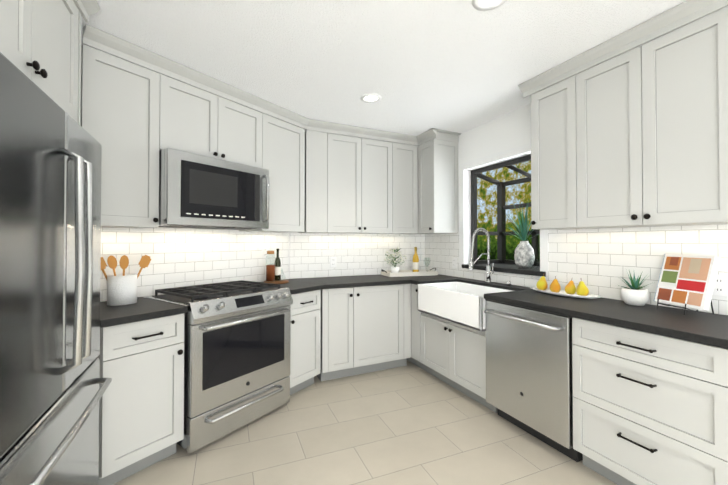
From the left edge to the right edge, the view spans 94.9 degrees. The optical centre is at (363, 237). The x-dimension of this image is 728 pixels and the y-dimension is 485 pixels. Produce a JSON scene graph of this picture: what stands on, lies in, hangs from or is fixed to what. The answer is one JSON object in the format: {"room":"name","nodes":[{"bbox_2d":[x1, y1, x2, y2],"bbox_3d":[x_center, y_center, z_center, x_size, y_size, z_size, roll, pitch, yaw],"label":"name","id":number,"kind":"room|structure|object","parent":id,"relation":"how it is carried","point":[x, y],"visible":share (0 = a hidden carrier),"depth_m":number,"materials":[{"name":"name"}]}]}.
{"room":"kitchen","nodes":[
{"label":"kitchen","id":0,"kind":"room"},
{"bbox_2d":[288,232,288,278],"bbox_3d":[-1.488,0.092,2.605,0.120,2.490,2.850,0,-1,35],"label":"wall","id":1,"kind":"structure","parent":0,"point":[288,255],"depth_m":3.50,"materials":[{"name":"white tile"}]},
{"bbox_2d":[80,24,163,227],"bbox_3d":[-1.574,-0.611,2.094,0.508,1.089,0.483,0,-1,-25],"label":"upper cabinet","id":2,"kind":"object","parent":1,"relation":"attached to","point":[134,118],"depth_m":2.01,"materials":[{"name":"grey paint"}]},
{"bbox_2d":[100,227,287,301],"bbox_3d":[-1.435,-0.078,2.570,0.008,1.071,2.250,0,-1,35],"label":"tile backsplash","id":3,"kind":"structure","parent":1,"relation":"attached to","point":[181,257],"depth_m":2.63,"materials":[{"name":"white tile"}]},
{"bbox_2d":[262,246,267,257],"bbox_3d":[-0.957,0.144,3.240,0.007,0.114,0.070,0,-1,35],"label":"outlet","id":4,"kind":"object","parent":3,"relation":"attached to","point":[264,251],"visible":0.83,"depth_m":3.23,"materials":[{"name":"white plastic"}]},
{"bbox_2d":[160,57,271,168],"bbox_3d":[-1.229,-0.859,2.594,0.864,0.581,0.688,0,-1,-25],"label":"upper cabinet","id":5,"kind":"object","parent":1,"relation":"attached to","point":[194,120],"depth_m":2.46,"materials":[{"name":"grey paint"}]},
{"bbox_2d":[159,148,268,229],"bbox_3d":[-1.161,-0.318,2.541,0.470,0.493,0.802,0,-1,35],"label":"over-the-range microwave","id":6,"kind":"object","parent":5,"relation":"attached to","point":[197,191],"visible":0.96,"depth_m":2.35,"materials":[{"name":"silver metal"}]},
{"bbox_2d":[289,232,289,278],"bbox_3d":[-0.961,0.102,3.494,4.020,2.490,0.120,0,-1,-25],"label":"wall","id":7,"kind":"structure","parent":0,"point":[289,255],"depth_m":3.51,"materials":[{"name":"white tile"}]},
{"bbox_2d":[239,103,315,232],"bbox_3d":[-0.849,-0.599,3.118,0.597,1.089,0.509,0,-1,-25],"label":"upper cabinet","id":8,"kind":"object","parent":7,"relation":"attached to","point":[290,170],"depth_m":3.10,"materials":[{"name":"grey paint"}]},
{"bbox_2d":[300,120,335,232],"bbox_3d":[-0.507,-0.595,3.466,0.278,1.089,0.328,0,-1,-25],"label":"upper cabinet","id":9,"kind":"object","parent":7,"relation":"attached to","point":[323,142],"depth_m":3.33,"materials":[{"name":"grey paint"}]},
{"bbox_2d":[290,232,424,278],"bbox_3d":[-0.001,0.199,3.873,1.720,0.548,0.008,0,-1,-25],"label":"tile backsplash","id":10,"kind":"structure","parent":7,"relation":"attached to","point":[354,254],"depth_m":3.79,"materials":[{"name":"white tile"}]},
{"bbox_2d":[330,257,335,266],"bbox_3d":[-0.342,0.274,3.704,0.070,0.114,0.007,0,-1,-25],"label":"electrical outlet","id":11,"kind":"object","parent":10,"relation":"attached to","point":[332,261],"visible":1,"depth_m":3.70,"materials":[{"name":"white plastic"}]},
{"bbox_2d":[332,132,387,233],"bbox_3d":[-0.068,-0.548,3.671,0.812,0.999,0.328,0,-1,-25],"label":"upper cabinet","id":12,"kind":"object","parent":7,"relation":"attached to","point":[361,163],"depth_m":3.51,"materials":[{"name":"grey paint"}]},
{"bbox_2d":[376,132,423,233],"bbox_3d":[0.392,-0.591,3.852,0.414,1.089,0.393,0,-1,-25],"label":"upper cabinet","id":13,"kind":"object","parent":7,"relation":"attached to","point":[401,157],"depth_m":3.73,"materials":[{"name":"grey paint"}]},
{"bbox_2d":[113,360,616,484],"bbox_3d":[0.375,1.364,0.638,4.020,0.100,6.400,0,-1,-25],"label":"floor","id":14,"kind":"structure","parent":0,"point":[409,423],"depth_m":2.12,"materials":[{"name":"beige tile"}]},
{"bbox_2d":[0,0,99,124],"bbox_3d":[-1.460,0.075,1.032,0.776,2.485,1.048,0,-1,-25],"label":"tall cabinet","id":15,"kind":"object","parent":14,"relation":"on","point":[40,44],"visible":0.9,"depth_m":1.31,"materials":[{"name":"grey paint"}]},
{"bbox_2d":[0,52,111,484],"bbox_3d":[-1.388,0.431,1.035,0.848,1.774,0.900,0,-1,-25],"label":"refrigerator","id":16,"kind":"object","parent":14,"relation":"on","point":[51,392],"visible":1,"depth_m":1.05,"materials":[{"name":"silver metal"}]},
{"bbox_2d":[96,313,183,484],"bbox_3d":[-1.434,0.892,2.010,0.633,0.875,0.410,0,-1,35],"label":"base cabinet","id":17,"kind":"object","parent":14,"relation":"on","point":[141,413],"visible":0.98,"depth_m":1.83,"materials":[{"name":"grey paint"}]},
{"bbox_2d":[100,297,187,327],"bbox_3d":[-1.438,0.435,2.009,0.621,0.037,0.435,0,-1,35],"label":"countertop","id":18,"kind":"structure","parent":17,"relation":"on","point":[142,308],"depth_m":1.90,"materials":[{"name":"stone"}]},
{"bbox_2d":[100,255,150,305],"bbox_3d":[-1.524,0.264,2.127,0.161,0.305,0.328,0,-1,35],"label":"utensil crock","id":19,"kind":"object","parent":18,"relation":"on","point":[121,289],"visible":0.98,"depth_m":2.07,"materials":[{"name":"white ceramic"},{"name":"wood"}]},
{"bbox_2d":[145,280,292,453],"bbox_3d":[-1.040,0.855,2.492,0.690,0.962,0.796,0,-1,35],"label":"range","id":20,"kind":"object","parent":14,"relation":"on","point":[237,342],"visible":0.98,"depth_m":2.25,"materials":[{"name":"silver metal"}]},
{"bbox_2d":[289,290,320,394],"bbox_3d":[-0.732,0.903,3.020,0.633,0.875,0.400,0,-1,35],"label":"base cabinet","id":21,"kind":"object","parent":14,"relation":"on","point":[305,360],"visible":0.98,"depth_m":2.87,"materials":[{"name":"grey paint"}]},
{"bbox_2d":[274,282,341,294],"bbox_3d":[-0.596,0.444,2.786,0.714,0.037,0.197,0,-1,-25],"label":"countertop","id":22,"kind":"structure","parent":21,"relation":"on","point":[310,286],"depth_m":2.93,"materials":[{"name":"stone"}]},
{"bbox_2d":[316,284,410,380],"bbox_3d":[-0.066,0.909,3.489,0.952,0.875,0.630,0,-1,-25],"label":"base cabinet","id":23,"kind":"object","parent":14,"relation":"on","point":[365,329],"visible":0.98,"depth_m":3.23,"materials":[{"name":"grey paint"}]},
{"bbox_2d":[262,275,405,287],"bbox_3d":[-0.169,0.451,3.440,2.040,0.037,0.626,0,-1,-25],"label":"countertop","id":24,"kind":"structure","parent":23,"relation":"on","point":[362,280],"depth_m":3.35,"materials":[{"name":"stone"}]},
{"bbox_2d":[264,249,288,283],"bbox_3d":[-0.833,0.268,3.177,0.230,0.322,0.230,0,-1,35],"label":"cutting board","id":25,"kind":"object","parent":24,"relation":"on","point":[273,274],"visible":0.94,"depth_m":3.14,"materials":[{"name":"brown wood"}]},
{"bbox_2d":[410,283,425,370],"bbox_3d":[0.807,0.909,3.459,0.598,0.876,0.225,0,-1,-25],"label":"base cabinet","id":26,"kind":"object","parent":14,"relation":"on","point":[418,319],"depth_m":3.35,"materials":[{"name":"grey paint"}]},
{"bbox_2d":[418,282,512,331],"bbox_3d":[0.918,0.581,2.975,0.493,0.264,0.832,0,-1,-25],"label":"farmhouse sink","id":27,"kind":"object","parent":26,"relation":"in","point":[461,304],"visible":0.75,"depth_m":2.86,"materials":[{"name":"white ceramic"}]},
{"bbox_2d":[394,274,727,348],"bbox_3d":[1.109,0.443,2.748,0.647,0.037,2.966,0,-1,-25],"label":"countertop","id":28,"kind":"structure","parent":26,"relation":"on","point":[710,329],"depth_m":1.85,"materials":[{"name":"stone"}]},
{"bbox_2d":[381,247,437,276],"bbox_3d":[0.522,0.274,3.911,0.686,0.327,0.367,0,-1,-25],"label":"tray","id":29,"kind":"object","parent":28,"relation":"on","point":[395,271],"visible":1,"depth_m":3.85,"materials":[{"name":"beige"}]},
{"bbox_2d":[469,228,493,282],"bbox_3d":[1.101,0.168,3.110,0.274,0.520,0.113,0,-1,-25],"label":"faucet","id":30,"kind":"object","parent":28,"relation":"on","point":[489,272],"visible":1,"depth_m":3.15,"materials":[{"name":"silver metal"}]},
{"bbox_2d":[530,274,599,298],"bbox_3d":[1.443,0.348,2.433,0.170,0.144,0.520,0,-1,-25],"label":"plate","id":31,"kind":"object","parent":28,"relation":"on","point":[581,290],"visible":1,"depth_m":2.38,"materials":[{"name":"white ceramic"}]},
{"bbox_2d":[618,271,649,305],"bbox_3d":[1.686,0.307,2.079,0.218,0.219,0.223,0,-1,-25],"label":"succulent pot","id":32,"kind":"object","parent":28,"relation":"on","point":[635,294],"visible":0.98,"depth_m":2.04,"materials":[{"name":"white ceramic"}]},
{"bbox_2d":[654,254,720,314],"bbox_3d":[1.769,0.253,1.850,0.181,0.315,0.266,0,-1,-5],"label":"cookbook stand","id":33,"kind":"object","parent":28,"relation":"on","point":[685,282],"visible":1,"depth_m":1.82,"materials":[{"name":"white paper"}]},
{"bbox_2d":[426,314,453,387],"bbox_3d":[0.935,1.033,3.187,0.598,0.620,0.490,0,-1,-25],"label":"base cabinet","id":34,"kind":"object","parent":14,"relation":"on","point":[453,355],"depth_m":3.04,"materials":[{"name":"grey paint"}]},
{"bbox_2d":[454,323,497,412],"bbox_3d":[1.091,1.030,2.854,0.598,0.620,0.485,0,-1,-25],"label":"base cabinet","id":35,"kind":"object","parent":14,"relation":"on","point":[469,344],"depth_m":2.68,"materials":[{"name":"grey paint"}]},
{"bbox_2d":[484,299,582,461],"bbox_3d":[1.287,0.896,2.322,0.657,0.874,0.632,0,-1,-25],"label":"dishwasher","id":36,"kind":"object","parent":14,"relation":"on","point":[529,380],"visible":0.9,"depth_m":2.13,"materials":[{"name":"silver metal"}]},
{"bbox_2d":[572,317,727,484],"bbox_3d":[1.601,0.888,1.729,0.633,0.875,0.693,0,-1,-25],"label":"drawers","id":37,"kind":"object","parent":14,"relation":"on","point":[650,409],"visible":1,"depth_m":1.59,"materials":[{"name":"grey paint"}]},
{"bbox_2d":[81,0,727,145],"bbox_3d":[0.375,-1.226,0.668,4.020,0.100,6.400,0,-1,-25],"label":"ceiling","id":38,"kind":"structure","parent":0,"point":[419,67],"depth_m":2.03,"materials":[{"name":"white paint"}]},
{"bbox_2d":[361,93,381,102],"bbox_3d":[0.059,-1.146,2.750,0.174,0.010,0.174,0,-1,-25],"label":"recessed light","id":39,"kind":"object","parent":38,"relation":"in","point":[371,98],"visible":1,"depth_m":2.74,"materials":[{"name":"white"}]},
{"bbox_2d":[472,0,506,10],"bbox_3d":[0.613,-1.159,1.619,0.174,0.010,0.174,0,-1,-25],"label":"recessed light","id":40,"kind":"object","parent":38,"relation":"in","point":[483,5],"visible":1,"depth_m":1.66,"materials":[{"name":"white"}]},
{"bbox_2d":[458,104,530,224],"bbox_3d":[2.140,0.079,1.482,0.120,2.490,6.160,0,-1,-25],"label":"wall","id":41,"kind":"structure","parent":0,"point":[509,130],"depth_m":3.20,"materials":[{"name":"white paint"}]},
{"bbox_2d":[416,136,458,233],"bbox_3d":[0.795,-0.547,3.743,0.392,0.999,0.318,0,-1,-25],"label":"upper cabinet","id":42,"kind":"object","parent":41,"relation":"attached to","point":[436,159],"depth_m":3.64,"materials":[{"name":"grey paint"}]},
{"bbox_2d":[459,143,547,276],"bbox_3d":[1.514,-0.240,3.297,0.552,1.130,1.050,0,-1,-25],"label":"window","id":43,"kind":"structure","parent":41,"relation":"in","point":[500,233],"depth_m":3.60,"materials":[{"name":"black"}]},
{"bbox_2d":[462,263,545,276],"bbox_3d":[1.503,0.304,3.263,0.555,0.040,0.970,0,-1,-25],"label":"window sill","id":44,"kind":"structure","parent":41,"relation":"attached to","point":[507,268],"depth_m":3.10,"materials":[{"name":"stone"}]},
{"bbox_2d":[502,199,534,267],"bbox_3d":[1.435,-0.061,3.234,0.421,0.688,0.615,0,-1,-25],"label":"potted plant","id":45,"kind":"object","parent":44,"relation":"on","point":[524,251],"visible":0.92,"depth_m":3.09,"materials":[{"name":"white ceramic"}]},
{"bbox_2d":[526,68,599,229],"bbox_3d":[1.475,-0.563,2.374,0.328,0.999,0.397,0,-1,-25],"label":"upper cabinet","id":46,"kind":"object","parent":41,"relation":"attached to","point":[558,111],"depth_m":2.29,"materials":[{"name":"grey paint"}]},
{"bbox_2d":[425,224,727,315],"bbox_3d":[1.488,0.185,2.717,0.008,0.548,3.351,0,-1,-25],"label":"tile backsplash","id":47,"kind":"structure","parent":41,"relation":"attached to","point":[600,262],"depth_m":2.29,"materials":[{"name":"white tile"}]},
{"bbox_2d":[452,258,456,267],"bbox_3d":[1.007,0.283,3.721,0.007,0.114,0.070,0,-1,-25],"label":"electrical outlet","id":48,"kind":"object","parent":47,"relation":"attached to","point":[454,262],"visible":1,"depth_m":3.71,"materials":[{"name":"white plastic"}]},
{"bbox_2d":[712,275,727,296],"bbox_3d":[1.912,0.258,1.796,0.007,0.114,0.070,0,-1,-25],"label":"electrical outlet","id":49,"kind":"object","parent":47,"relation":"attached to","point":[721,286],"visible":0.81,"depth_m":1.79,"materials":[{"name":"white plastic"}]},
{"bbox_2d":[586,0,727,227],"bbox_3d":[1.689,-0.568,1.918,0.328,0.999,0.851,0,-1,-25],"label":"upper cabinet","id":50,"kind":"object","parent":41,"relation":"attached to","point":[636,137],"depth_m":1.78,"materials":[{"name":"grey paint"}]},
{"label":"outside","id":51,"kind":"structure","parent":0,"visible":0},
{"bbox_2d":[477,160,539,261],"bbox_3d":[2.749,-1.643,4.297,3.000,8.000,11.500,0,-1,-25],"label":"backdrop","id":52,"kind":"structure","parent":51,"point":[487,205],"depth_m":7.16,"materials":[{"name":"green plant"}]}
]}

